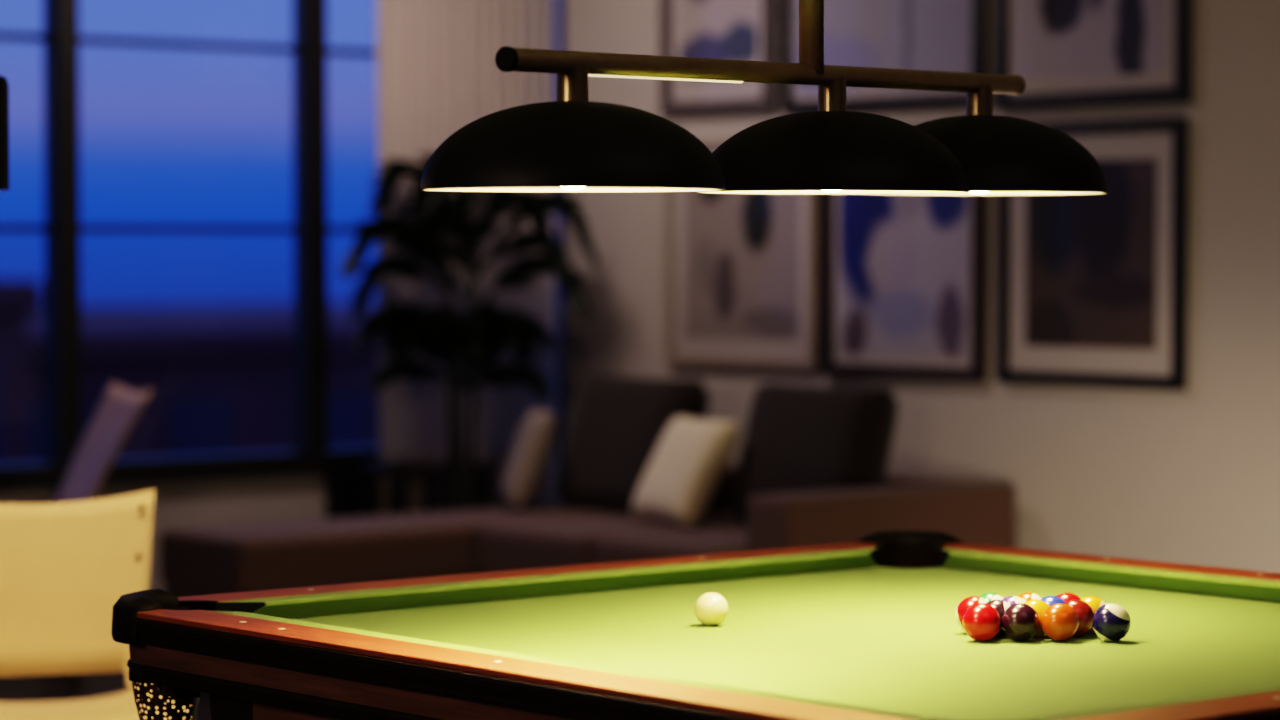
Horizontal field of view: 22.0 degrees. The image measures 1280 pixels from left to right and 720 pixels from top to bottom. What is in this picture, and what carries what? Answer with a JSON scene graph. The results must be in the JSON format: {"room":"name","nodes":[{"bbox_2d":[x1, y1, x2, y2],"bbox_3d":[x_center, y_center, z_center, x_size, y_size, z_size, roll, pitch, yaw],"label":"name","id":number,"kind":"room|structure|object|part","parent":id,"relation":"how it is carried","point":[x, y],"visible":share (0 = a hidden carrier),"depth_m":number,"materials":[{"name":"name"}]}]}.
{"room":"games hall","nodes":[
{"label":"games hall","id":0,"kind":"room"},
{"bbox_2d":[0,672,211,719],"bbox_3d":[-0.114,1.264,5.094,10.350,0.100,11.850,-2,3,-40],"label":"floor","id":1,"kind":"structure","parent":0,"point":[46,687],"depth_m":10.32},
{"bbox_2d":[0,489,191,719],"bbox_3d":[-1.161,0.721,6.591,0.478,0.882,0.528,-1,2,-20],"label":"dining chair","id":2,"kind":"object","parent":1,"relation":"on","point":[64,567],"visible":0.88,"depth_m":6.80,"materials":[{"name":"beige leather"}]},
{"bbox_2d":[53,382,151,687],"bbox_3d":[-1.941,0.555,10.482,0.725,0.945,0.478,-1,2,-23],"label":"dining chair","id":3,"kind":"object","parent":1,"relation":"on","point":[119,408],"visible":0.56,"depth_m":10.62,"materials":[{"name":"fabric"}]},
{"bbox_3d":[-1.822,0.808,10.351,0.122,0.446,0.026,0,2,7],"label":"leg","id":4,"kind":"part","parent":3,"relation":"part of","materials":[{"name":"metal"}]},
{"bbox_2d":[361,461,432,515],"bbox_3d":[-0.844,0.675,11.425,0.180,0.635,0.180,-2,3,-40],"label":"side table","id":5,"kind":"object","parent":1,"relation":"on","point":[392,469],"visible":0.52,"depth_m":11.40,"materials":[{"name":"brown wood"}]},
{"bbox_3d":[-0.954,0.693,11.434,0.022,0.600,0.022,-2,3,-40],"label":"leg","id":6,"kind":"part","parent":5,"relation":"part of","materials":[{"name":"brown wood"}]},
{"bbox_3d":[-0.853,0.697,11.315,0.022,0.600,0.022,-2,3,-40],"label":"leg","id":7,"kind":"part","parent":5,"relation":"part of","materials":[{"name":"brown wood"}]},
{"bbox_3d":[-0.835,0.689,11.535,0.022,0.600,0.022,-2,3,-40],"label":"leg","id":8,"kind":"part","parent":5,"relation":"part of","materials":[{"name":"brown wood"}]},
{"bbox_3d":[-0.734,0.693,11.416,0.022,0.600,0.022,-2,3,-40],"label":"leg","id":9,"kind":"part","parent":5,"relation":"part of","materials":[{"name":"brown wood"}]},
{"bbox_2d":[339,151,597,510],"bbox_3d":[-0.598,0.086,11.545,0.906,1.805,0.523,0,2,-2],"label":"potted palm","id":10,"kind":"object","parent":1,"relation":"on","point":[484,330],"visible":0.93,"depth_m":11.48,"materials":[{"name":"plant"}]},
{"bbox_3d":[-0.659,0.094,11.538,0.032,0.651,0.029,-2,3,-40],"label":"stem","id":11,"kind":"part","parent":10,"relation":"part of","materials":[{"name":"brown plant"}]},
{"bbox_3d":[-0.629,0.195,11.506,0.032,0.451,0.029,-2,3,-40],"label":"stem","id":12,"kind":"part","parent":10,"relation":"part of","materials":[{"name":"brown plant"}]},
{"bbox_2d":[435,463,491,510],"bbox_3d":[-0.619,0.678,11.562,0.200,0.620,0.200,-2,3,-40],"label":"planter","id":13,"kind":"object","parent":10,"relation":"attached to","point":[460,486],"depth_m":11.47,"materials":[{"name":"black"}]},
{"bbox_3d":[-0.588,0.063,11.568,0.036,0.710,0.024,-2,3,-40],"label":"stem","id":14,"kind":"part","parent":10,"relation":"part of","materials":[{"name":"brown plant"}]},
{"bbox_3d":[-0.585,0.129,11.521,0.025,0.581,0.036,-2,3,-40],"label":"stem","id":15,"kind":"part","parent":10,"relation":"part of","materials":[{"name":"brown plant"}]},
{"bbox_2d":[557,461,561,503],"bbox_3d":[-0.523,0.672,12.397,1.215,0.574,0.150,-2,3,-40],"label":"trim","id":16,"kind":"structure","parent":1,"relation":"on","point":[558,462],"depth_m":12.47,"materials":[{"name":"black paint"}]},
{"bbox_2d":[160,463,1015,596],"bbox_3d":[-0.170,0.706,10.397,2.010,0.645,1.870,-2,3,-40],"label":"sectional sofa","id":17,"kind":"object","parent":1,"relation":"on","point":[207,560],"visible":0.33,"depth_m":10.28,"materials":[{"name":"brown fabric"}]},
{"bbox_2d":[160,503,630,593],"bbox_3d":[-0.675,0.617,10.871,1.855,0.189,0.488,-2,3,-40],"label":"cushion","id":18,"kind":"object","parent":17,"relation":"on","point":[221,559],"depth_m":10.39,"materials":[{"name":"brown fabric"}]},
{"bbox_2d":[499,408,557,510],"bbox_3d":[-0.383,0.338,11.260,0.190,0.337,0.342,0,2,-9],"label":"throw pillow","id":19,"kind":"object","parent":17,"relation":"on","point":[527,461],"visible":1,"depth_m":11.11,"materials":[{"name":"beige fabric"}]},
{"bbox_2d":[478,510,746,572],"bbox_3d":[0.015,0.621,10.749,0.960,0.189,0.582,-2,3,-40],"label":"seat cushion","id":20,"kind":"object","parent":17,"relation":"on","point":[504,545],"depth_m":10.52,"materials":[{"name":"brown fabric"}]},
{"bbox_2d":[557,374,708,510],"bbox_3d":[-0.027,0.284,11.128,0.268,0.454,0.621,-1,2,-37],"label":"cushion","id":21,"kind":"object","parent":17,"relation":"on","point":[617,424],"visible":0.77,"depth_m":11.05,"materials":[{"name":"brown fabric"}]},
{"bbox_2d":[593,525,746,562],"bbox_3d":[0.394,0.636,10.302,0.960,0.189,0.580,-2,3,-40],"label":"seat cushion","id":22,"kind":"object","parent":17,"relation":"on","point":[701,540],"depth_m":10.10,"materials":[{"name":"brown fabric"}]},
{"bbox_2d":[631,415,739,527],"bbox_3d":[0.145,0.358,10.663,0.236,0.338,0.403,-1,2,-28],"label":"throw pillow","id":23,"kind":"object","parent":17,"relation":"on","point":[691,457],"visible":1,"depth_m":10.54,"materials":[{"name":"beige fabric"}]},
{"bbox_2d":[732,382,897,522],"bbox_3d":[0.554,0.308,10.443,0.269,0.454,0.602,-2,3,-38],"label":"cushion","id":24,"kind":"object","parent":17,"relation":"on","point":[798,438],"visible":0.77,"depth_m":10.32,"materials":[{"name":"brown fabric"}]},
{"bbox_3d":[0.474,0.655,11.072,0.154,0.580,1.660,-2,3,-40],"label":"backrest","id":25,"kind":"part","parent":17,"relation":"part of","materials":[{"name":"brown fabric"}]},
{"bbox_3d":[0.750,0.687,10.084,0.980,0.585,0.204,-2,3,-40],"label":"armrest","id":26,"kind":"part","parent":17,"relation":"part of","materials":[{"name":"brown fabric"}]},
{"bbox_2d":[111,531,1279,719],"bbox_3d":[0.446,0.791,4.940,1.803,0.855,1.924,-2,3,-40],"label":"pool table","id":27,"kind":"object","parent":1,"relation":"on","point":[867,628],"visible":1,"depth_m":4.88,"materials":[{"name":"green fabric"}]},
{"bbox_2d":[132,682,199,719],"bbox_3d":[-0.731,0.540,5.045,0.112,0.120,0.058,0,2,3],"label":"basket","id":28,"kind":"object","parent":27,"relation":"on","point":[182,697],"depth_m":5.03,"materials":[{"name":"brown leather"}]},
{"bbox_3d":[-0.543,0.835,4.939,0.156,0.768,0.156,-2,3,-40],"label":"leg","id":29,"kind":"part","parent":27,"relation":"part of","materials":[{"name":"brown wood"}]},
{"bbox_3d":[0.446,0.480,4.929,1.757,0.026,1.878,-2,3,-40],"label":"moulding","id":30,"kind":"part","parent":27,"relation":"part of","materials":[{"name":"brown wood"}]},
{"bbox_3d":[-0.200,0.406,4.379,0.095,0.009,1.680,-2,3,-40],"label":"rail","id":31,"kind":"part","parent":27,"relation":"part of","materials":[{"name":"brown wood"}]},
{"bbox_3d":[-0.140,0.363,5.618,1.559,0.009,0.095,-2,3,-40],"label":"rail","id":32,"kind":"part","parent":27,"relation":"part of","materials":[{"name":"green fabric"}]},
{"bbox_2d":[215,547,878,618],"bbox_3d":[-0.097,0.378,5.567,1.443,0.034,0.044,-2,3,-40],"label":"cushion","id":33,"kind":"object","parent":27,"relation":"on","point":[425,596],"depth_m":5.52,"materials":[{"name":"green fabric"}]},
{"bbox_2d":[207,610,925,719],"bbox_3d":[-0.149,0.418,4.423,0.044,0.034,1.564,-2,3,-40],"label":"cushion","id":34,"kind":"object","parent":27,"relation":"on","point":[761,695],"depth_m":4.32,"materials":[{"name":"green fabric"}]},
{"bbox_2d":[695,592,727,625],"bbox_3d":[0.111,0.386,5.098,0.052,0.052,0.052,-2,3,-40],"label":"cue ball","id":35,"kind":"object","parent":27,"relation":"on","point":[711,608],"visible":1,"depth_m":5.08,"materials":[{"name":"white plastic"}]},
{"bbox_2d":[956,596,986,630],"bbox_3d":[0.509,0.388,4.999,0.057,0.057,0.057,-1,2,-16],"label":"ball","id":36,"kind":"object","parent":27,"relation":"on","point":[965,604],"visible":0.45,"depth_m":4.99,"materials":[{"name":"red plastic"}]},
{"bbox_2d":[963,603,1000,640],"bbox_3d":[0.510,0.391,4.899,0.057,0.057,0.057,-2,3,-40],"label":"ball","id":37,"kind":"object","parent":27,"relation":"on","point":[981,621],"visible":1,"depth_m":4.88,"materials":[{"name":"red plastic"}]},
{"bbox_2d":[979,593,1002,601],"bbox_3d":[0.538,0.386,5.050,0.057,0.057,0.057,0,2,-12],"label":"ball","id":38,"kind":"object","parent":27,"relation":"on","point":[988,597],"visible":0.14,"depth_m":5.04,"materials":[{"name":"plastic"}]},
{"bbox_2d":[986,600,1010,636],"bbox_3d":[0.538,0.389,4.949,0.057,0.057,0.057,-1,2,-15],"label":"ball","id":39,"kind":"object","parent":27,"relation":"on","point":[1000,606],"visible":0.28,"depth_m":4.93,"materials":[{"name":"plastic"}]},
{"bbox_2d":[1002,596,1025,604],"bbox_3d":[0.568,0.388,5.000,0.057,0.057,0.057,0,2,-12],"label":"ball","id":40,"kind":"object","parent":27,"relation":"on","point":[1011,600],"visible":0.2,"depth_m":4.99,"materials":[{"name":"white plastic"}]},
{"bbox_2d":[1001,603,1039,640],"bbox_3d":[0.568,0.391,4.899,0.057,0.057,0.057,-2,3,-40],"label":"ball","id":41,"kind":"object","parent":27,"relation":"on","point":[1020,621],"visible":1,"depth_m":4.88,"materials":[{"name":"brown plastic"}]},
{"bbox_2d":[1017,592,1041,601],"bbox_3d":[0.597,0.386,5.051,0.057,0.057,0.057,-1,2,-17],"label":"ball","id":42,"kind":"object","parent":27,"relation":"on","point":[1027,596],"visible":0.14,"depth_m":5.04,"materials":[{"name":"orange plastic"}]},
{"bbox_2d":[1024,600,1048,636],"bbox_3d":[0.596,0.389,4.950,0.057,0.057,0.057,-2,3,-40],"label":"ball","id":43,"kind":"object","parent":27,"relation":"on","point":[1040,606],"visible":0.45,"depth_m":4.93,"materials":[{"name":"yellow plastic"}]},
{"bbox_2d":[1041,596,1064,605],"bbox_3d":[0.627,0.388,5.000,0.057,0.057,0.057,-2,3,-40],"label":"ball","id":44,"kind":"object","parent":27,"relation":"on","point":[1050,600],"visible":0.19,"depth_m":4.99,"materials":[{"name":"blue plastic"}]},
{"bbox_2d":[1041,603,1078,640],"bbox_3d":[0.626,0.391,4.900,0.057,0.057,0.057,-2,3,-40],"label":"ball","id":45,"kind":"object","parent":27,"relation":"on","point":[1059,621],"visible":1,"depth_m":4.88,"materials":[{"name":"orange plastic"}]},
{"bbox_2d":[1056,593,1080,601],"bbox_3d":[0.657,0.386,5.050,0.057,0.057,0.057,-2,3,-40],"label":"ball","id":46,"kind":"object","parent":27,"relation":"on","point":[1066,597],"visible":0.25,"depth_m":5.04,"materials":[{"name":"red plastic"}]},
{"bbox_2d":[1064,599,1093,636],"bbox_3d":[0.657,0.389,4.950,0.057,0.057,0.057,-2,3,-40],"label":"ball","id":47,"kind":"object","parent":27,"relation":"on","point":[1085,613],"visible":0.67,"depth_m":4.93,"materials":[{"name":"plastic"}]},
{"bbox_2d":[1081,596,1105,633],"bbox_3d":[0.687,0.388,4.996,0.057,0.057,0.057,-1,2,-19],"label":"ball","id":48,"kind":"object","parent":27,"relation":"on","point":[1095,603],"visible":0.2,"depth_m":4.98,"materials":[{"name":"yellow plastic"}]},
{"bbox_2d":[940,548,1279,601],"bbox_3d":[1.041,0.383,5.430,0.044,0.034,1.564,-2,3,-40],"label":"cushion","id":49,"kind":"object","parent":27,"relation":"on","point":[1194,583],"depth_m":5.69,"materials":[{"name":"green fabric"}]},
{"bbox_3d":[1.093,0.368,5.473,0.095,0.009,1.680,-2,3,-40],"label":"rail","id":50,"kind":"part","parent":27,"relation":"part of","materials":[{"name":"green fabric"}]},
{"bbox_2d":[1092,603,1130,641],"bbox_3d":[0.703,0.391,4.896,0.057,0.057,0.057,0,2,-13],"label":"ball","id":51,"kind":"object","parent":27,"relation":"on","point":[1111,622],"visible":1,"depth_m":4.88,"materials":[{"name":"plastic"}]},
{"bbox_2d":[1039,685,1279,719],"bbox_3d":[0.989,0.423,4.286,1.443,0.034,0.044,-2,3,-40],"label":"cushion","id":52,"kind":"object","parent":27,"relation":"on","point":[1268,690],"depth_m":3.98,"materials":[{"name":"green fabric"}]},
{"bbox_3d":[1.033,0.411,4.234,1.559,0.009,0.095,-2,3,-40],"label":"rail","id":53,"kind":"part","parent":27,"relation":"part of","materials":[{"name":"brown wood"}]},
{"bbox_2d":[0,474,325,589],"bbox_3d":[-4.452,-0.325,9.034,8.590,2.800,0.150,-2,3,-40],"label":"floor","id":54,"kind":"structure","parent":0,"point":[188,504],"depth_m":11.49,"materials":[{"name":"white paint"}]},
{"bbox_2d":[18,0,49,464],"bbox_3d":[-2.346,-0.712,10.747,0.929,2.141,0.006,-2,3,-40],"label":"window","id":55,"kind":"structure","parent":54,"relation":"in","point":[46,0],"depth_m":11.06,"materials":[{"name":"clear glass"}]},
{"bbox_2d":[43,0,80,497],"bbox_3d":[-1.946,-0.396,11.072,0.084,2.800,0.095,-2,3,-40],"label":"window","id":56,"kind":"structure","parent":54,"relation":"in","point":[62,169],"depth_m":11.04,"materials":[{"name":"black metal"}]},
{"bbox_2d":[0,225,556,233],"bbox_3d":[-1.818,-0.451,11.274,4.590,0.024,0.020,-2,3,-40],"label":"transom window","id":57,"kind":"structure","parent":56,"relation":"attached to","point":[3,228],"depth_m":11.44,"materials":[{"name":"black metal"}]},
{"bbox_2d":[0,32,375,56],"bbox_3d":[-1.818,-1.092,11.252,4.590,0.024,0.020,-2,3,-40],"label":"crossbar","id":58,"kind":"object","parent":54,"relation":"in","point":[3,35],"depth_m":11.44,"materials":[{"name":"black metal"}]},
{"bbox_2d":[121,0,298,459],"bbox_3d":[-1.573,-0.735,11.401,0.924,2.141,0.006,-2,3,-40],"label":"window","id":59,"kind":"structure","parent":54,"relation":"in","point":[296,0],"depth_m":11.71,"materials":[{"name":"clear glass"}]},
{"bbox_2d":[0,438,564,491],"bbox_3d":[-1.802,0.383,11.278,4.599,0.080,0.190,-2,3,-40],"label":"trim","id":60,"kind":"structure","parent":54,"relation":"attached to","point":[273,463],"depth_m":11.42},
{"bbox_2d":[293,0,327,451],"bbox_3d":[-1.176,-0.746,11.713,0.084,2.144,0.095,-2,3,-40],"label":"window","id":61,"kind":"structure","parent":54,"relation":"in","point":[311,345],"depth_m":11.69,"materials":[{"name":"black metal"}]},
{"bbox_2d":[326,472,378,518],"bbox_3d":[-1.074,0.689,11.918,0.235,0.574,0.170,-2,3,-40],"label":"trim","id":62,"kind":"structure","parent":54,"relation":"attached to","point":[343,490],"depth_m":11.82,"materials":[{"name":"black"}]},
{"bbox_2d":[328,0,561,449],"bbox_3d":[-0.728,-0.759,12.116,1.119,2.141,0.006,-2,3,-40],"label":"window","id":63,"kind":"structure","parent":54,"relation":"in","point":[560,0],"depth_m":12.50,"materials":[{"name":"clear glass"}]},
{"bbox_2d":[557,0,564,438],"bbox_3d":[-0.256,-0.773,12.491,0.084,2.144,0.095,-2,3,-40],"label":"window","id":64,"kind":"structure","parent":54,"relation":"in","point":[560,413],"depth_m":12.50,"materials":[{"name":"black metal"}]},
{"bbox_2d":[565,0,1279,572],"bbox_3d":[3.454,-0.281,7.769,0.120,2.800,11.400,-2,3,-40],"label":"wall","id":65,"kind":"structure","parent":0,"point":[1191,476],"depth_m":10.04,"materials":[{"name":"white paint"}]},
{"bbox_2d":[660,0,777,116],"bbox_3d":[0.269,-1.204,11.381,0.030,0.705,0.585,-2,3,-40],"label":"framed print","id":66,"kind":"object","parent":65,"relation":"attached to","point":[747,30],"visible":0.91,"depth_m":11.38,"materials":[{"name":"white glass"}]},
{"bbox_2d":[665,140,819,368],"bbox_3d":[0.347,-0.369,11.318,0.030,0.780,0.765,-2,3,-40],"label":"framed print","id":67,"kind":"object","parent":65,"relation":"attached to","point":[742,271],"visible":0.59,"depth_m":11.32,"materials":[{"name":"white paper"}]},
{"bbox_2d":[781,0,986,113],"bbox_3d":[0.789,-1.178,10.767,0.030,0.715,0.935,-2,3,-40],"label":"framed print","id":68,"kind":"object","parent":65,"relation":"attached to","point":[928,35],"visible":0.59,"depth_m":10.72,"materials":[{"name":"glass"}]},
{"bbox_2d":[821,194,986,382],"bbox_3d":[0.855,-0.347,10.718,0.030,0.817,0.738,-2,3,-40],"label":"framed print","id":69,"kind":"object","parent":65,"relation":"attached to","point":[904,277],"visible":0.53,"depth_m":10.71,"materials":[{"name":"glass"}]},
{"bbox_2d":[996,117,1187,390],"bbox_3d":[1.381,-0.326,10.098,0.030,0.815,0.758,-2,3,-40],"label":"framed print","id":70,"kind":"object","parent":65,"relation":"attached to","point":[1091,289],"visible":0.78,"depth_m":10.05,"materials":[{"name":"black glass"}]},
{"bbox_2d":[994,0,1191,110],"bbox_3d":[1.381,-1.143,10.069,0.030,0.735,0.785,-2,3,-40],"label":"framed print","id":71,"kind":"object","parent":65,"relation":"attached to","point":[1067,53],"visible":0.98,"depth_m":10.06,"materials":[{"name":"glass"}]},
{"bbox_3d":[-0.114,-1.635,4.993,10.350,0.100,11.850,-2,3,-40],"label":"ceiling","id":72,"kind":"structure","parent":0,"visible":0},
{"bbox_2d":[0,76,8,190],"bbox_3d":[-1.183,-0.942,5.770,0.140,1.339,0.140,-2,3,-40],"label":"pendant","id":73,"kind":"object","parent":72,"relation":"hanging from","point":[4,87],"visible":1,"depth_m":5.77,"materials":[{"name":"black metal"}]},
{"bbox_2d":[376,0,556,514],"bbox_3d":[-0.624,-0.419,12.025,0.800,2.740,0.075,-2,3,-40],"label":"curtain","id":74,"kind":"object","parent":72,"relation":"hanging from","point":[438,74],"visible":0.27,"depth_m":11.96,"materials":[{"name":"beige fabric"}]},
{"bbox_2d":[420,0,1107,194],"bbox_3d":[0.227,-0.911,4.835,0.413,1.336,1.489,1,2,36],"label":"lamp","id":75,"kind":"object","parent":72,"relation":"hanging from","point":[572,143],"visible":1,"depth_m":4.75,"materials":[{"name":"brown metal"}]},
{"bbox_3d":[-0.091,-0.288,4.421,0.411,0.120,0.411,-2,3,-40],"label":"lamp shade","id":76,"kind":"part","parent":75,"relation":"part of","materials":[{"name":"black metal"}]},
{"bbox_3d":[0.255,-0.992,4.869,0.037,1.136,0.037,-2,3,-40],"label":"stem","id":77,"kind":"part","parent":75,"relation":"part of","materials":[{"name":"brown metal"}]},
{"bbox_3d":[0.289,-0.313,4.941,0.411,0.122,0.411,-2,3,-40],"label":"lamp shade","id":78,"kind":"part","parent":75,"relation":"part of","materials":[{"name":"black metal"}]},
{"bbox_3d":[0.546,-0.331,5.290,0.411,0.125,0.411,-2,3,-40],"label":"lamp shade","id":79,"kind":"part","parent":75,"relation":"part of","materials":[{"name":"black metal"}]},
{"label":"outside","id":80,"kind":"structure","parent":0,"visible":0},
{"bbox_3d":[-37.981,9.768,107.145,200.000,0.200,188.000,-2,3,-40],"label":"ground","id":81,"kind":"structure","parent":80,"visible":0},
{"bbox_2d":[0,279,42,462],"bbox_3d":[-13.866,5.404,43.510,8.300,12.950,9.300,-2,3,-40],"label":"apartment building","id":82,"kind":"structure","parent":81,"relation":"on","point":[18,297],"depth_m":42.32,"materials":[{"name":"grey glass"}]},
{"bbox_2d":[28,311,556,461],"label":"window","id":83,"kind":"structure","parent":81,"relation":"on","point":[218,382],"depth_m":48.58,"materials":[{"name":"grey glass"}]},
{"bbox_2d":[28,300,556,315],"bbox_3d":[-5.730,4.737,76.606,16.300,11.980,10.300,-2,3,-40],"label":"apartment building","id":84,"kind":"structure","parent":81,"relation":"on","point":[336,306],"depth_m":73.72,"materials":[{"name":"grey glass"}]}
]}

